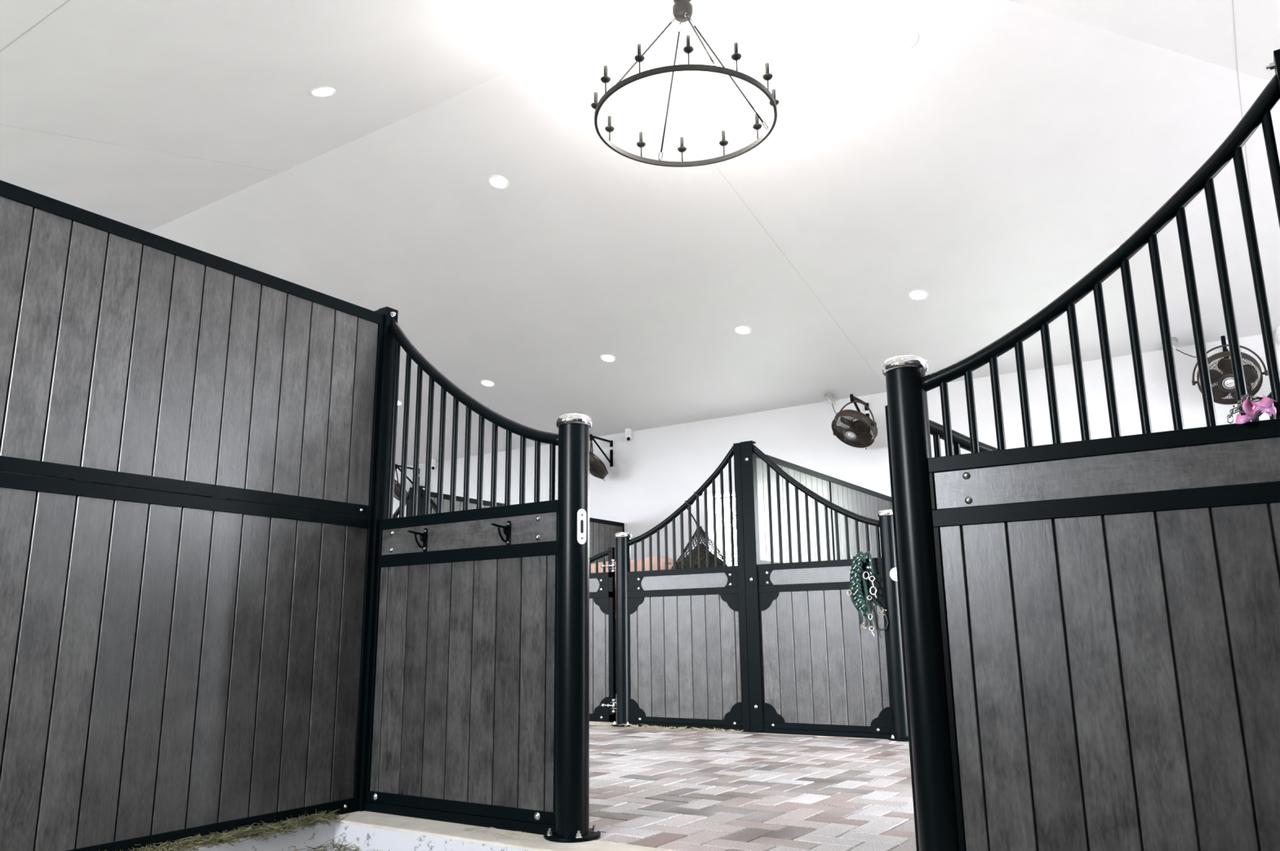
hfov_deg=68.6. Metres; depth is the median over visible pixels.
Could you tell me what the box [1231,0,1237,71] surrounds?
trim
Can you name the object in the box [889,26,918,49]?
ceiling lamp
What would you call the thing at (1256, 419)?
panel
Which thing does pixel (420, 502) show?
post
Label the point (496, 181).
ceiling lamp
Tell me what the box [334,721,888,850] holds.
trim
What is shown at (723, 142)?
candle holder
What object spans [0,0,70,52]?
trim
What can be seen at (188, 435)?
wall
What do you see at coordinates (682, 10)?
ring chandelier
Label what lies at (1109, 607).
panel
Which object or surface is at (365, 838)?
curb
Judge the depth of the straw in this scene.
3.37 m
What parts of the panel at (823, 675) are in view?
plate, curved rail, frame, plate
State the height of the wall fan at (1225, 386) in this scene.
0.664 m
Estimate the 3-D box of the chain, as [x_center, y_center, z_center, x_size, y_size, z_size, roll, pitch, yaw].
[1.561,-0.045,2.420,0.086,0.071,0.014,-9,-15,33]
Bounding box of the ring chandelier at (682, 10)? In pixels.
[591,0,778,167]
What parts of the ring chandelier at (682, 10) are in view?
rod, rod, rod, rod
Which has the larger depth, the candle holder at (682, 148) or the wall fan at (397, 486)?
the wall fan at (397, 486)
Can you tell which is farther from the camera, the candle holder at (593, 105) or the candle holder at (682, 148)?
the candle holder at (682, 148)
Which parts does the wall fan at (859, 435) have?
blade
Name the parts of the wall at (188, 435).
rail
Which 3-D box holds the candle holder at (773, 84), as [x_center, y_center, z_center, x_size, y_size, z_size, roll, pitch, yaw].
[0.869,-2.124,6.083,0.065,0.276,0.065,-9,-15,33]
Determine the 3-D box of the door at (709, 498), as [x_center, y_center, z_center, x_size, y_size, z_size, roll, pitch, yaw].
[1.345,1.965,11.289,1.075,2.367,0.150,-9,-15,33]
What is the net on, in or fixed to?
hanging from the panel at (684, 668)
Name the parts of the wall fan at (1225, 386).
power cord, blade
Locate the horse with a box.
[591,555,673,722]
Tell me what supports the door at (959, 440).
attached to the post at (907, 399)
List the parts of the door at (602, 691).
curved rail, plate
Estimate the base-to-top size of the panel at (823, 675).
2.156 m
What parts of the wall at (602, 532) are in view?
frame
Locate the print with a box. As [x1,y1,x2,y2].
[1222,377,1235,388]
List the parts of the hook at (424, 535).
arm, plate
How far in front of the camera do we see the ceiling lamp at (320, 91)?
6.86 m
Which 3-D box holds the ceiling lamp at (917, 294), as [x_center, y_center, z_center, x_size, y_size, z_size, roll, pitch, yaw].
[2.644,-1.245,8.919,0.190,0.055,0.184,-9,-15,33]
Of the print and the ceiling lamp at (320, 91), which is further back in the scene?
the print
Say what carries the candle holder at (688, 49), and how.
on the ring chandelier at (682, 10)
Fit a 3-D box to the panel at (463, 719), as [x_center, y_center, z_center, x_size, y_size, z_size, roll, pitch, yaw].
[-0.733,0.494,3.914,1.069,2.172,0.060,-9,-15,33]
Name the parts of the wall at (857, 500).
rail, frame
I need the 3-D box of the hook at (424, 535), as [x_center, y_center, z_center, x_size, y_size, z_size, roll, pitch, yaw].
[-0.947,0.483,3.984,0.026,0.104,0.098,-9,-15,33]
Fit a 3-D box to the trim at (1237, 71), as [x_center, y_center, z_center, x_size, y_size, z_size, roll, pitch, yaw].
[4.889,-1.602,7.470,0.006,0.919,3.395,-9,-15,33]
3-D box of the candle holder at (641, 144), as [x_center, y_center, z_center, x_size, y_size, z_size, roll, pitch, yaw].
[0.008,-2.002,6.579,0.065,0.276,0.065,-9,-15,33]
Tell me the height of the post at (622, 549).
1.558 m
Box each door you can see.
[589,547,617,722]
[706,494,734,554]
[884,405,997,850]
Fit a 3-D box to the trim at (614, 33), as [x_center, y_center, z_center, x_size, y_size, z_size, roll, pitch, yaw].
[1.329,-1.576,8.638,0.003,1.461,5.430,-9,-15,33]
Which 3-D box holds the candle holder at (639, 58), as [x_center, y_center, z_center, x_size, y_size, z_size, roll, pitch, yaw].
[-0.004,-2.222,5.603,0.065,0.276,0.065,-9,-15,33]
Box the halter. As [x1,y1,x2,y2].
[847,551,888,637]
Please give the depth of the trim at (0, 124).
7.34 m
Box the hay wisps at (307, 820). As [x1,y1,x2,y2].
[98,809,347,850]
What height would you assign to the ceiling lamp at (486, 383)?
0.055 m
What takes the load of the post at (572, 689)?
on the trim at (434, 828)
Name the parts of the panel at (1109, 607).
curved rail, frame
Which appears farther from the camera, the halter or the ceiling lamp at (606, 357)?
the ceiling lamp at (606, 357)
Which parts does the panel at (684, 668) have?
plate, curved rail, frame, plate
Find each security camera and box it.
[431,458,436,470]
[624,428,632,441]
[1275,326,1279,343]
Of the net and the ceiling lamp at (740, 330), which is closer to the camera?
the net
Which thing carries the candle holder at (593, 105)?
on the ring chandelier at (682, 10)
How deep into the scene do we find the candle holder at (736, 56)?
5.59 m
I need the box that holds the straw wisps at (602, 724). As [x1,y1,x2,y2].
[592,723,742,733]
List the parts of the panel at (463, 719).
frame, curved rail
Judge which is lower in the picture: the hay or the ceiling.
the hay
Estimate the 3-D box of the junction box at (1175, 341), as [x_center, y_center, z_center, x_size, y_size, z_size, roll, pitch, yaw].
[5.113,-0.782,9.020,0.108,0.123,0.112,-3,-13,11]
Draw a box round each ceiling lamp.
[309,86,335,97]
[480,379,494,386]
[488,174,508,189]
[600,354,615,362]
[733,324,751,334]
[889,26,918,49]
[907,288,928,300]
[1107,244,1119,255]
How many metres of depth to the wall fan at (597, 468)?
12.23 m
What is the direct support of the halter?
hanging from the post at (890, 584)
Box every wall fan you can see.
[393,463,419,501]
[589,434,613,480]
[831,394,877,449]
[1175,335,1268,407]
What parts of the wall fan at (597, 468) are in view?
blade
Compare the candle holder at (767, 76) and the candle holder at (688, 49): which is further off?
the candle holder at (767, 76)
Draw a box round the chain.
[1226,394,1262,423]
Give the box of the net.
[670,492,728,569]
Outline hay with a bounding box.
[288,835,389,850]
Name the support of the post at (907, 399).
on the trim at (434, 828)
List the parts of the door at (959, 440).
frame, curved rail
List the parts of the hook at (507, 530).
arm, plate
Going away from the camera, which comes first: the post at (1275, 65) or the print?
the post at (1275, 65)
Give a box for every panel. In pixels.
[364,319,558,835]
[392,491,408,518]
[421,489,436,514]
[626,445,742,732]
[752,445,893,739]
[921,73,1279,850]
[1251,392,1275,422]
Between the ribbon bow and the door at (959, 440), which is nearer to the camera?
the ribbon bow
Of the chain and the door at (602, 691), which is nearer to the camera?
the chain
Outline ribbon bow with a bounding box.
[1235,395,1276,424]
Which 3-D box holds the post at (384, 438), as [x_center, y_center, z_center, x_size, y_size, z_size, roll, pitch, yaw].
[-1.211,0.542,4.225,0.181,2.226,0.078,-9,-15,33]
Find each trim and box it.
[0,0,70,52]
[0,124,276,172]
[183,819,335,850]
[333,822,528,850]
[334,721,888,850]
[613,33,885,386]
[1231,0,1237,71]
[1236,71,1252,206]
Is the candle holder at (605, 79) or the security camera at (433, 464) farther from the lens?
the security camera at (433, 464)
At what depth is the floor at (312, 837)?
3.56 m
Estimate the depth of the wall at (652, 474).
11.09 m
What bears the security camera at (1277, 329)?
attached to the wall at (652, 474)
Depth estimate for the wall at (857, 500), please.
8.46 m
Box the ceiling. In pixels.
[0,0,1279,466]
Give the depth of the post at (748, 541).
7.13 m
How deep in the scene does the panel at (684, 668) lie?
7.38 m
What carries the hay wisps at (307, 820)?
on the floor at (312, 837)
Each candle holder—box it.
[591,82,598,109]
[600,55,610,93]
[604,106,614,141]
[634,34,644,72]
[636,123,645,156]
[677,128,686,161]
[683,24,693,64]
[719,121,728,155]
[730,32,742,71]
[752,104,761,139]
[762,53,773,89]
[768,80,778,106]
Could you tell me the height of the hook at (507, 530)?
0.104 m
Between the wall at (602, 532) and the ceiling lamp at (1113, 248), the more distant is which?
the wall at (602, 532)
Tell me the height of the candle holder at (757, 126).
0.276 m
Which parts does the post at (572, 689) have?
latch plate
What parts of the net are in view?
net cord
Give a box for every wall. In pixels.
[0,180,383,850]
[392,332,1279,562]
[429,492,624,689]
[755,454,892,564]
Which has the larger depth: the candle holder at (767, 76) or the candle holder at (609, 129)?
the candle holder at (609, 129)
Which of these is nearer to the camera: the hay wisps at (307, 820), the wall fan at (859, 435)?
the hay wisps at (307, 820)
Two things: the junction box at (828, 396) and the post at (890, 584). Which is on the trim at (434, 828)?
the post at (890, 584)
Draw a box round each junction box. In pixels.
[824,392,833,403]
[1171,337,1177,350]
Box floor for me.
[589,724,916,850]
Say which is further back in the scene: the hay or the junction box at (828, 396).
the junction box at (828, 396)
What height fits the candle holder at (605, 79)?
0.276 m
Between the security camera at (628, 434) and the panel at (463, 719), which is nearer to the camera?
the panel at (463, 719)
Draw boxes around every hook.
[407,528,427,551]
[490,520,511,545]
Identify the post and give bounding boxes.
[358,306,398,812]
[408,485,424,516]
[543,413,600,843]
[611,532,631,727]
[733,440,764,733]
[876,509,908,742]
[881,355,959,850]
[1266,48,1279,89]

